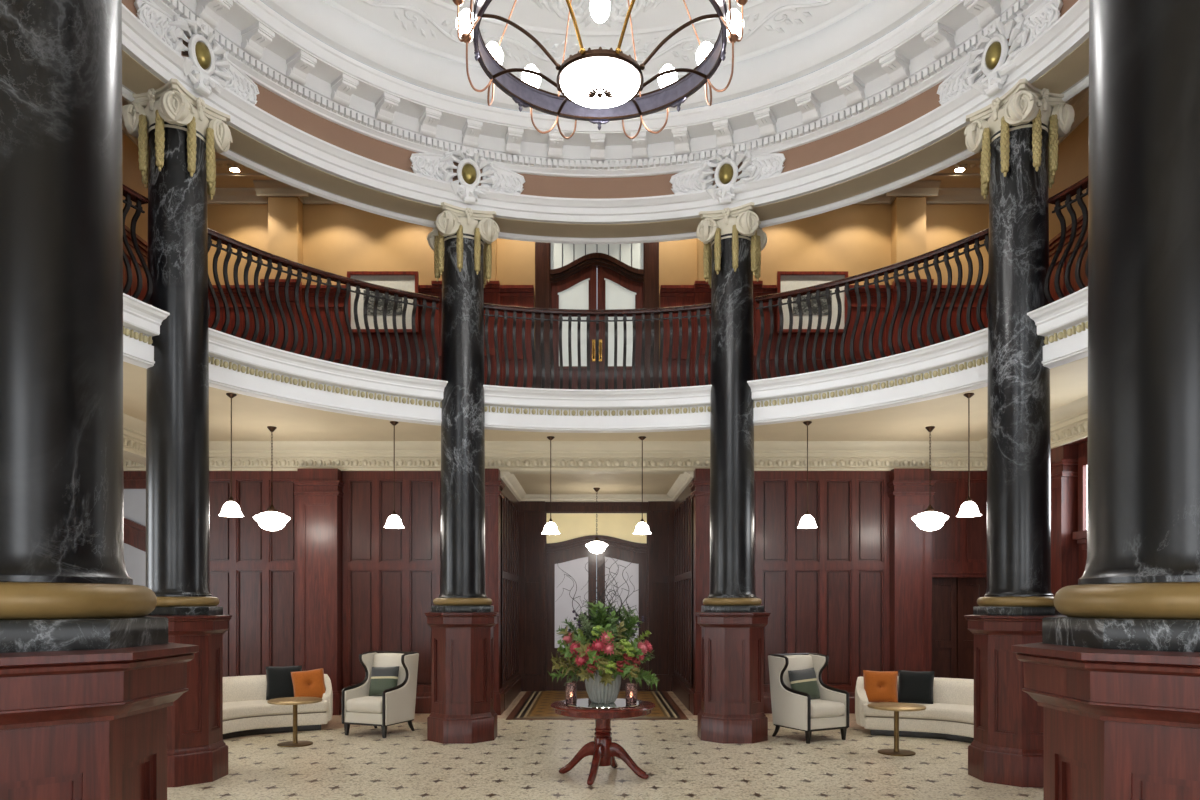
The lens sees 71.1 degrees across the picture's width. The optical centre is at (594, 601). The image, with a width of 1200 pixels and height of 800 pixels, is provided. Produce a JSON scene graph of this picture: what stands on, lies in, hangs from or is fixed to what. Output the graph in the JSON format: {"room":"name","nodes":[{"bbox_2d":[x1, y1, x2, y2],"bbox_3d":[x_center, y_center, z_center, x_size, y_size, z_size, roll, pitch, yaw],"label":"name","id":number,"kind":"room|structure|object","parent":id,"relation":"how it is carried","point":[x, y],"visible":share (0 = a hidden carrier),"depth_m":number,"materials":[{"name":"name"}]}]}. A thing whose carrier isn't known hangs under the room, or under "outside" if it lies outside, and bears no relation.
{"room":"hotel lobby","nodes":[
{"label":"hotel lobby","id":0,"kind":"room"},
{"bbox_2d":[124,471,986,691],"bbox_3d":[-1.317,-0.380,13.749,15.700,4.360,0.302,0,0,0],"label":"wall","id":1,"kind":"structure","parent":0,"point":[825,589],"depth_m":13.64,"materials":[{"name":"brown wood"}]},
{"bbox_2d":[124,477,145,586],"bbox_3d":[-7.977,-0.115,13.695,2.060,3.830,0.210,0,0,0],"label":"door","id":2,"kind":"structure","parent":1,"relation":"in","point":[134,487],"depth_m":13.69,"materials":[{"name":"brown wood"}]},
{"bbox_2d":[293,468,343,714],"bbox_3d":[-4.427,-0.165,13.490,0.740,3.930,0.320,0,0,0],"label":"pilaster","id":3,"kind":"object","parent":1,"relation":"attached to","point":[319,494],"visible":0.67,"depth_m":13.40,"materials":[{"name":"brown wood"}]},
{"bbox_2d":[485,468,504,714],"bbox_3d":[-1.762,-0.165,13.615,0.550,3.930,0.570,0,0,0],"label":"pilaster","id":4,"kind":"object","parent":1,"relation":"attached to","point":[494,485],"visible":0.41,"depth_m":13.39,"materials":[{"name":"brown wood"}]},
{"bbox_2d":[123,441,984,470],"bbox_3d":[-1.310,-2.340,13.486,15.714,0.440,0.232,0,0,0],"label":"crown molding","id":5,"kind":"structure","parent":1,"relation":"attached to","point":[246,455],"depth_m":13.53,"materials":[{"name":"beige paint"}]},
{"bbox_2d":[415,692,854,713],"bbox_3d":[-0.217,1.630,13.605,13.500,0.340,0.110,0,0,0],"label":"baseboard","id":6,"kind":"structure","parent":1,"relation":"attached to","point":[423,699],"depth_m":13.55,"materials":[{"name":"brown wood"}]},
{"bbox_2d":[689,468,709,714],"bbox_3d":[1.828,-0.165,13.615,0.550,3.930,0.570,0,0,0],"label":"pilaster","id":7,"kind":"object","parent":1,"relation":"attached to","point":[700,486],"visible":0.45,"depth_m":13.40,"materials":[{"name":"brown wood"}]},
{"bbox_2d":[887,468,935,670],"bbox_3d":[5.068,-0.165,13.490,0.690,3.930,0.320,0,0,0],"label":"pilaster","id":8,"kind":"object","parent":1,"relation":"attached to","point":[910,545],"visible":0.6,"depth_m":13.40,"materials":[{"name":"brown wood"}]},
{"bbox_2d":[932,572,986,678],"bbox_3d":[5.913,0.655,13.645,1.080,2.290,0.270,0,0,0],"label":"door","id":9,"kind":"structure","parent":1,"relation":"in","point":[955,595],"depth_m":13.69,"materials":[{"name":"brown wood"}]},
{"bbox_2d":[502,480,691,709],"bbox_3d":[0.033,-0.225,15.575,3.640,4.050,3.350,0,0,0],"label":"wall","id":10,"kind":"structure","parent":0,"point":[523,522],"depth_m":16.91,"materials":[{"name":"brown wood"}]},
{"bbox_2d":[545,503,647,690],"bbox_3d":[0.033,-0.095,17.045,2.390,3.790,0.210,0,0,0],"label":"door","id":11,"kind":"structure","parent":10,"relation":"in","point":[576,530],"depth_m":17.04,"materials":[{"name":"brown wood"}]},
{"bbox_2d":[500,472,693,501],"bbox_3d":[0.033,-2.135,15.445,3.540,0.230,3.610,0,0,0],"label":"ceiling","id":12,"kind":"structure","parent":0,"point":[525,487],"depth_m":15.64,"materials":[{"name":"beige paint"}]},
{"bbox_2d":[586,488,607,553],"bbox_3d":[0.033,-1.530,15.840,0.428,1.240,0.428,0,0,0],"label":"pendant","id":13,"kind":"object","parent":12,"relation":"hanging from","point":[596,547],"visible":1,"depth_m":15.73,"materials":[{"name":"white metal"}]},
{"bbox_2d":[261,0,934,113],"bbox_3d":[0.033,-7.003,6.810,7.939,1.545,7.939,0,0,27],"label":"ceiling","id":14,"kind":"structure","parent":0,"point":[416,42],"depth_m":9.98,"materials":[{"name":"paint"}]},
{"bbox_2d":[453,0,747,138],"bbox_3d":[0.041,-5.918,6.810,2.405,3.665,2.405,0,0,0],"label":"chandelier","id":15,"kind":"object","parent":14,"relation":"hanging from","point":[599,86],"visible":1,"depth_m":6.99,"materials":[{"name":"grey metal"}]},
{"bbox_2d":[167,691,1043,799],"bbox_3d":[-1.317,1.857,7.775,16.100,0.126,19.150,0,0,0],"label":"floor","id":16,"kind":"structure","parent":0,"point":[524,761],"depth_m":9.25,"materials":[{"name":"tile"}]},
{"bbox_2d":[0,0,198,799],"bbox_3d":[-1.746,-1.634,2.514,0.965,6.868,0.965,0,0,0],"label":"marble column","id":17,"kind":"structure","parent":16,"relation":"on","point":[89,680],"depth_m":2.34,"materials":[{"name":"black stone"}]},
{"bbox_2d":[122,78,232,786],"bbox_3d":[-4.263,-1.634,8.589,0.965,6.868,0.965,0,0,0],"label":"marble column","id":18,"kind":"structure","parent":16,"relation":"on","point":[179,135],"depth_m":8.35,"materials":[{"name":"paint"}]},
{"bbox_2d":[223,674,332,739],"bbox_3d":[-4.842,1.425,11.387,1.224,0.750,2.810,0,0,38],"label":"curved sofa","id":19,"kind":"object","parent":16,"relation":"on","point":[246,709],"visible":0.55,"depth_m":11.58,"materials":[{"name":"beige fabric"}]},
{"bbox_2d":[223,700,328,719],"bbox_3d":[-4.762,1.462,11.324,1.019,0.153,2.508,0,0,38],"label":"seat cushion","id":20,"kind":"object","parent":19,"relation":"on","point":[232,709],"depth_m":11.44,"materials":[{"name":"beige fabric"}]},
{"bbox_2d":[266,665,301,699],"bbox_3d":[-4.447,1.155,12.020,0.492,0.471,0.236,0,0,-25],"label":"throw cushion","id":21,"kind":"object","parent":19,"relation":"on","point":[279,679],"visible":0.8,"depth_m":11.93,"materials":[{"name":"black fabric"}]},
{"bbox_2d":[291,668,325,697],"bbox_3d":[-4.077,1.185,11.980,0.487,0.465,0.247,0,0,-25],"label":"throw cushion","id":22,"kind":"object","parent":19,"relation":"on","point":[311,683],"visible":0.9,"depth_m":11.92,"materials":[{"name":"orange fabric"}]},
{"bbox_2d":[267,697,322,746],"bbox_3d":[-3.787,1.516,10.610,0.660,0.567,0.660,0,0,0],"label":"side table","id":23,"kind":"object","parent":16,"relation":"on","point":[295,701],"visible":1,"depth_m":10.58,"materials":[{"name":"gold metal"}]},
{"bbox_2d":[341,651,418,737],"bbox_3d":[-2.956,1.254,11.533,0.765,1.115,0.778,0,0,22],"label":"armchair","id":24,"kind":"object","parent":16,"relation":"on","point":[396,705],"visible":0.99,"depth_m":11.43,"materials":[{"name":"grey fabric"}]},
{"bbox_2d":[346,696,381,713],"bbox_3d":[-2.979,1.395,11.474,0.609,0.194,0.644,0,0,22],"label":"seat cushion","id":25,"kind":"object","parent":24,"relation":"on","point":[354,704],"depth_m":11.21,"materials":[{"name":"grey fabric"}]},
{"bbox_2d":[369,666,399,695],"bbox_3d":[-2.920,1.100,11.623,0.480,0.430,0.196,0,0,21],"label":"lumbar pillow","id":26,"kind":"object","parent":24,"relation":"on","point":[382,678],"visible":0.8,"depth_m":11.56,"materials":[{"name":"fabric"}]},
{"bbox_2d":[424,202,499,743],"bbox_3d":[-1.746,-1.634,11.106,0.992,6.868,0.992,0,0,-35],"label":"marble column","id":27,"kind":"structure","parent":16,"relation":"on","point":[462,622],"depth_m":10.84,"materials":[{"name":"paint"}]},
{"bbox_2d":[551,698,654,785],"bbox_3d":[0.083,1.425,8.670,1.080,0.750,1.080,0,0,0],"label":"pedestal table","id":28,"kind":"object","parent":16,"relation":"on","point":[604,751],"visible":0.91,"depth_m":8.55,"materials":[{"name":"brown wood"}]},
{"bbox_2d":[564,699,641,708],"bbox_3d":[0.083,1.044,8.670,0.810,0.011,0.810,0,0,0],"label":"tray","id":29,"kind":"object","parent":28,"relation":"on","point":[581,703],"visible":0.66,"depth_m":8.51,"materials":[{"name":"silver glass"}]},
{"bbox_2d":[565,682,576,704],"bbox_3d":[-0.242,0.930,8.530,0.120,0.215,0.120,0,0,0],"label":"candle holder","id":30,"kind":"object","parent":29,"relation":"on","point":[570,688],"visible":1,"depth_m":8.48,"materials":[{"name":"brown glass"}]},
{"bbox_2d":[585,668,620,703],"bbox_3d":[0.083,0.866,8.690,0.375,0.345,0.378,0,0,0],"label":"ribbed vase","id":31,"kind":"object","parent":29,"relation":"on","point":[597,692],"visible":0.64,"depth_m":8.56,"materials":[{"name":"grey ceramic"}]},
{"bbox_2d":[548,548,658,688],"bbox_3d":[0.090,0.187,8.697,1.163,1.498,1.138,0,0,0],"label":"flower arrangement","id":32,"kind":"object","parent":31,"relation":"in","point":[601,641],"visible":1,"depth_m":8.50,"materials":[{"name":"green plant"}]},
{"bbox_2d":[625,682,636,704],"bbox_3d":[0.368,0.930,8.530,0.120,0.215,0.120,0,0,0],"label":"candle holder","id":33,"kind":"object","parent":29,"relation":"on","point":[630,689],"visible":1,"depth_m":8.48,"materials":[{"name":"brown glass"}]},
{"bbox_2d":[695,202,770,743],"bbox_3d":[1.812,-1.634,11.106,0.965,6.868,0.965,0,0,0],"label":"marble column","id":34,"kind":"structure","parent":16,"relation":"on","point":[732,622],"depth_m":10.85,"materials":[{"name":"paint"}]},
{"bbox_2d":[768,653,848,743],"bbox_3d":[2.832,1.254,11.103,0.765,1.115,0.778,0,0,-28],"label":"armchair","id":35,"kind":"object","parent":16,"relation":"on","point":[791,708],"visible":0.98,"depth_m":10.98,"materials":[{"name":"beige fabric"}]},
{"bbox_2d":[788,668,819,698],"bbox_3d":[2.786,1.100,11.188,0.480,0.430,0.196,0,0,-29],"label":"lumbar pillow","id":36,"kind":"object","parent":35,"relation":"on","point":[805,680],"visible":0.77,"depth_m":11.12,"materials":[{"name":"fabric"}]},
{"bbox_2d":[811,699,844,717],"bbox_3d":[2.861,1.395,11.047,0.609,0.194,0.644,0,0,-28],"label":"seat cushion","id":37,"kind":"object","parent":35,"relation":"on","point":[820,708],"depth_m":10.81,"materials":[{"name":"grey fabric"}]},
{"bbox_2d":[867,702,925,755],"bbox_3d":[3.593,1.516,10.010,0.660,0.567,0.660,0,0,0],"label":"side table","id":38,"kind":"object","parent":16,"relation":"on","point":[896,707],"visible":1,"depth_m":9.98,"materials":[{"name":"gold metal"}]},
{"bbox_2d":[855,677,973,742],"bbox_3d":[4.724,1.425,11.104,2.704,0.750,1.202,0,0,44],"label":"curved sofa","id":39,"kind":"object","parent":16,"relation":"on","point":[950,716],"visible":0.51,"depth_m":11.20,"materials":[{"name":"beige fabric"}]},
{"bbox_2d":[863,670,897,701],"bbox_3d":[3.953,1.175,11.630,0.462,0.445,0.243,0,0,16],"label":"throw cushion","id":40,"kind":"object","parent":39,"relation":"on","point":[879,686],"visible":0.94,"depth_m":11.56,"materials":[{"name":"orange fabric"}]},
{"bbox_2d":[898,670,933,703],"bbox_3d":[4.413,1.175,11.560,0.470,0.452,0.230,0,0,28],"label":"throw cushion","id":41,"kind":"object","parent":39,"relation":"on","point":[914,686],"visible":0.99,"depth_m":11.49,"materials":[{"name":"black fabric"}]},
{"bbox_2d":[863,702,973,723],"bbox_3d":[4.652,1.462,11.031,2.402,0.153,0.997,0,0,44],"label":"seat cushion","id":42,"kind":"object","parent":39,"relation":"on","point":[937,712],"depth_m":11.05,"materials":[{"name":"beige fabric"}]},
{"bbox_2d":[964,78,1074,786],"bbox_3d":[4.329,-1.634,8.589,0.992,6.868,0.992,0,0,-35],"label":"marble column","id":43,"kind":"structure","parent":16,"relation":"on","point":[1016,136],"depth_m":8.34,"materials":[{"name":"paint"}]},
{"bbox_2d":[1011,0,1199,799],"bbox_3d":[1.812,-1.634,2.514,0.992,6.868,0.992,0,0,-35],"label":"marble column","id":44,"kind":"structure","parent":16,"relation":"on","point":[1115,678],"depth_m":2.36,"materials":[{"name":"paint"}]},
{"bbox_2d":[122,116,1088,387],"bbox_3d":[0.033,-4.640,6.150,13.400,4.160,15.500,0,0,0],"label":"wall","id":45,"kind":"structure","parent":0,"point":[338,239],"depth_m":13.60,"materials":[{"name":"beige paint"}]},
{"bbox_2d":[123,413,145,457],"bbox_3d":[-6.513,-2.340,6.007,0.232,0.440,15.214,0,0,0],"label":"crown molding","id":46,"kind":"structure","parent":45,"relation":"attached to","point":[134,430],"depth_m":11.91,"materials":[{"name":"beige paint"}]},
{"bbox_2d":[268,197,302,284],"bbox_3d":[-4.962,-4.740,13.475,0.470,3.760,0.250,0,0,0],"label":"pilaster","id":47,"kind":"object","parent":45,"relation":"attached to","point":[285,214],"visible":0.14,"depth_m":13.35,"materials":[{"name":"beige paint"}]},
{"bbox_2d":[347,271,418,332],"bbox_3d":[-3.387,-4.785,13.415,1.130,0.970,0.055,0,0,0],"label":"framed picture","id":48,"kind":"object","parent":45,"relation":"attached to","point":[401,280],"visible":0.64,"depth_m":13.42,"materials":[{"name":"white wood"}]},
{"bbox_2d":[364,290,401,314],"bbox_3d":[-3.387,-4.785,13.419,0.620,0.390,0.006,0,0,0],"label":"print","id":49,"kind":"object","parent":48,"relation":"attached to","point":[371,299],"depth_m":13.42},
{"bbox_2d":[438,239,496,280],"bbox_3d":[-2.052,-4.740,13.510,0.930,3.760,0.180,0,0,0],"label":"pilaster","id":50,"kind":"object","parent":45,"relation":"attached to","point":[493,244],"depth_m":13.42,"materials":[{"name":"beige paint"}]},
{"bbox_2d":[535,242,658,389],"bbox_3d":[0.033,-4.665,13.615,2.060,3.650,0.210,0,0,0],"label":"door","id":51,"kind":"structure","parent":45,"relation":"in","point":[567,276],"depth_m":13.59,"materials":[{"name":"brown wood"}]},
{"bbox_2d":[215,159,980,177],"bbox_3d":[0.033,-6.615,12.805,12.400,0.060,0.510,0,0,0],"label":"trim","id":52,"kind":"structure","parent":45,"relation":"attached to","point":[220,162],"depth_m":12.98,"materials":[{"name":"beige paint"}]},
{"bbox_2d":[147,0,1049,177],"bbox_3d":[0.033,-5.952,6.810,9.900,0.565,9.900,0,0,0],"label":"crown molding","id":53,"kind":"structure","parent":45,"relation":"attached to","point":[272,51],"depth_m":10.03,"materials":[{"name":"white paint"}]},
{"bbox_2d":[123,286,1087,432],"bbox_3d":[0.033,-2.598,6.810,10.000,0.525,10.000,0,0,0],"label":"trim","id":54,"kind":"structure","parent":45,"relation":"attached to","point":[238,365],"depth_m":10.21,"materials":[{"name":"white paint"}]},
{"bbox_2d":[123,184,152,302],"bbox_3d":[-4.593,-3.444,6.810,0.475,1.168,3.141,0,0,0],"label":"balcony railing","id":55,"kind":"object","parent":54,"relation":"on","point":[130,194],"visible":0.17,"depth_m":8.20,"materials":[{"name":"black metal"}]},
{"bbox_2d":[208,228,439,379],"bbox_3d":[-3.238,-3.444,10.081,0.475,1.168,3.141,0,0,45],"label":"balcony railing","id":56,"kind":"object","parent":54,"relation":"on","point":[231,243],"visible":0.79,"depth_m":10.09,"materials":[{"name":"black metal"}]},
{"bbox_2d":[484,303,710,389],"bbox_3d":[0.033,-3.444,11.437,3.141,1.168,0.475,0,0,0],"label":"balcony railing","id":57,"kind":"object","parent":54,"relation":"on","point":[697,308],"visible":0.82,"depth_m":11.46,"materials":[{"name":"black metal"}]},
{"bbox_2d":[755,228,988,379],"bbox_3d":[3.304,-3.444,10.081,3.141,1.168,0.475,0,0,45],"label":"balcony railing","id":58,"kind":"object","parent":54,"relation":"on","point":[964,243],"visible":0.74,"depth_m":10.09,"materials":[{"name":"black metal"}]},
{"bbox_2d":[1044,176,1087,302],"bbox_3d":[4.660,-3.444,6.810,0.475,1.168,3.141,0,0,0],"label":"balcony railing","id":59,"kind":"object","parent":54,"relation":"on","point":[1077,188],"visible":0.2,"depth_m":8.13,"materials":[{"name":"black metal"}]},
{"bbox_2d":[123,215,1087,387],"bbox_3d":[0.033,-3.960,6.000,13.000,2.240,15.200,0,0,0],"label":"wainscot","id":60,"kind":"structure","parent":45,"relation":"attached to","point":[700,292],"depth_m":13.54,"materials":[{"name":"red wood"}]},
{"bbox_2d":[697,238,756,280],"bbox_3d":[2.118,-4.740,13.510,0.930,3.760,0.180,0,0,0],"label":"pilaster","id":61,"kind":"object","parent":45,"relation":"attached to","point":[700,272],"depth_m":13.42,"materials":[{"name":"beige paint"}]},
{"bbox_2d":[777,271,847,332],"bbox_3d":[3.473,-4.785,13.415,1.130,0.970,0.055,0,0,0],"label":"framed picture","id":62,"kind":"object","parent":45,"relation":"attached to","point":[786,280],"visible":0.64,"depth_m":13.42,"materials":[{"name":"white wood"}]},
{"bbox_2d":[793,290,831,314],"bbox_3d":[3.473,-4.785,13.419,0.620,0.390,0.006,0,0,0],"label":"print","id":63,"kind":"object","parent":62,"relation":"attached to","point":[823,300],"depth_m":13.42},
{"bbox_2d":[891,197,925,284],"bbox_3d":[5.028,-4.740,13.475,0.470,3.760,0.250,0,0,0],"label":"pilaster","id":64,"kind":"object","parent":45,"relation":"attached to","point":[908,214],"visible":0.14,"depth_m":13.35,"materials":[{"name":"beige paint"}]},
{"bbox_2d":[123,357,1087,440],"bbox_3d":[-1.317,-2.660,6.000,15.700,0.200,15.200,0,0,0],"label":"ceiling","id":65,"kind":"structure","parent":0,"point":[251,416],"depth_m":12.05,"materials":[{"name":"beige paint"}]},
{"bbox_2d":[123,451,145,464],"bbox_3d":[-6.797,-2.340,6.000,0.340,0.440,15.200,0,0,0],"label":"beam","id":66,"kind":"structure","parent":65,"relation":"attached to","point":[126,455],"depth_m":12.41,"materials":[{"name":"beige paint"}]},
{"bbox_2d":[219,393,243,516],"bbox_3d":[-4.477,-1.810,10.340,0.290,1.500,0.290,0,0,0],"label":"pendant light","id":67,"kind":"object","parent":65,"relation":"hanging from","point":[230,509],"visible":1,"depth_m":10.30,"materials":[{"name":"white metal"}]},
{"bbox_2d":[253,426,289,530],"bbox_3d":[-4.727,-1.800,12.290,0.510,1.520,0.510,0,0,0],"label":"pendant","id":68,"kind":"object","parent":65,"relation":"hanging from","point":[271,520],"visible":1,"depth_m":12.18,"materials":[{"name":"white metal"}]},
{"bbox_2d":[384,421,403,527],"bbox_3d":[-2.857,-1.810,11.950,0.290,1.500,0.290,0,0,0],"label":"pendant light","id":69,"kind":"object","parent":65,"relation":"hanging from","point":[394,521],"visible":1,"depth_m":11.91,"materials":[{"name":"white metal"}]},
{"bbox_2d":[542,436,559,533],"bbox_3d":[-0.687,-1.810,13.030,0.290,1.500,0.290,0,0,0],"label":"pendant light","id":70,"kind":"object","parent":65,"relation":"hanging from","point":[550,527],"visible":1,"depth_m":12.99,"materials":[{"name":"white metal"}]},
{"bbox_2d":[633,436,650,533],"bbox_3d":[0.733,-1.810,13.030,0.290,1.500,0.290,0,0,0],"label":"pendant light","id":71,"kind":"object","parent":65,"relation":"hanging from","point":[642,527],"visible":1,"depth_m":12.99,"materials":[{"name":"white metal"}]},
{"bbox_2d":[797,421,817,527],"bbox_3d":[3.023,-1.810,11.950,0.290,1.500,0.290,0,0,0],"label":"pendant light","id":72,"kind":"object","parent":65,"relation":"hanging from","point":[807,521],"visible":1,"depth_m":11.91,"materials":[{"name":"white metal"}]},
{"bbox_2d":[912,426,948,530],"bbox_3d":[4.903,-1.800,12.290,0.510,1.520,0.510,0,0,0],"label":"pendant","id":73,"kind":"object","parent":65,"relation":"hanging from","point":[930,520],"visible":1,"depth_m":12.18,"materials":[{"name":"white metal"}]},
{"bbox_2d":[956,393,980,516],"bbox_3d":[4.603,-1.810,10.340,0.290,1.500,0.290,0,0,0],"label":"pendant light","id":74,"kind":"object","parent":65,"relation":"hanging from","point":[969,508],"visible":1,"depth_m":10.33,"materials":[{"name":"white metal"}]},
{"bbox_2d":[122,87,1088,203],"bbox_3d":[0.033,-6.695,6.000,13.000,0.150,15.200,0,0,0],"label":"ceiling","id":75,"kind":"structure","parent":0,"point":[220,182],"depth_m":13.13,"materials":[{"name":"beige paint"}]},
{"bbox_2d":[228,166,240,173],"bbox_3d":[-5.517,-6.612,12.860,0.190,0.016,0.190,0,0,0],"label":"recessed light","id":76,"kind":"object","parent":75,"relation":"in","point":[234,169],"visible":1,"depth_m":12.86,"materials":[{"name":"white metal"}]},
{"bbox_2d":[953,167,965,173],"bbox_3d":[5.583,-6.612,12.860,0.190,0.016,0.190,0,0,0],"label":"recessed light","id":77,"kind":"object","parent":75,"relation":"in","point":[959,169],"visible":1,"depth_m":12.88,"materials":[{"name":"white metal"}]},
{"bbox_2d":[122,0,1088,243],"bbox_3d":[0.033,-5.860,6.810,10.100,1.720,10.100,0,0,0],"label":"entablature","id":78,"kind":"object","parent":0,"point":[274,137],"visible":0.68,"depth_m":10.08,"materials":[{"name":"white paint"}]},
{"bbox_2d":[134,0,259,104],"bbox_3d":[-3.980,-5.507,8.472,0.183,0.758,1.514,0,0,22],"label":"cartouche","id":79,"kind":"object","parent":78,"relation":"attached to","point":[202,54],"visible":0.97,"depth_m":8.40,"materials":[{"name":"white paint"}]},
{"bbox_2d":[410,146,524,203],"bbox_3d":[-1.629,-5.507,10.823,1.514,0.758,0.183,0,0,-23],"label":"cartouche","id":80,"kind":"object","parent":78,"relation":"attached to","point":[436,166],"visible":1,"depth_m":10.77,"materials":[{"name":"white paint"}]},
{"bbox_2d":[670,146,784,203],"bbox_3d":[1.695,-5.507,10.823,1.514,0.758,0.183,0,0,22],"label":"cartouche","id":81,"kind":"object","parent":78,"relation":"attached to","point":[757,166],"visible":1,"depth_m":10.76,"materials":[{"name":"white paint"}]},
{"bbox_2d":[937,0,1062,104],"bbox_3d":[4.046,-5.507,8.472,0.183,0.758,1.514,0,0,-23],"label":"cartouche","id":82,"kind":"object","parent":78,"relation":"attached to","point":[1021,31],"visible":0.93,"depth_m":8.40,"materials":[{"name":"white paint"}]},
{"bbox_2d":[1065,437,1087,578],"bbox_3d":[6.533,-0.380,6.150,0.400,4.360,15.500,0,0,0],"label":"wall","id":83,"kind":"structure","parent":0,"point":[1082,444],"depth_m":11.26,"materials":[{"name":"brown wood"}]},
{"bbox_2d":[979,395,1087,470],"bbox_3d":[6.219,-2.340,5.993,0.232,0.440,15.214,0,0,0],"label":"crown molding","id":84,"kind":"structure","parent":83,"relation":"attached to","point":[1068,422],"depth_m":11.09,"materials":[{"name":"beige paint"}]},
{"bbox_2d":[1051,445,1077,595],"bbox_3d":[6.408,-0.165,11.830,0.250,3.930,1.040,0,0,0],"label":"pilaster","id":85,"kind":"object","parent":83,"relation":"attached to","point":[1064,459],"visible":0.27,"depth_m":11.36,"materials":[{"name":"brown wood"}]},
{"bbox_2d":[1072,455,1086,543],"bbox_3d":[6.493,-1.360,10.260,0.140,1.160,2.080,0,0,0],"label":"window","id":86,"kind":"structure","parent":83,"relation":"in","point":[1080,535],"depth_m":11.17,"materials":[{"name":"brown wood"}]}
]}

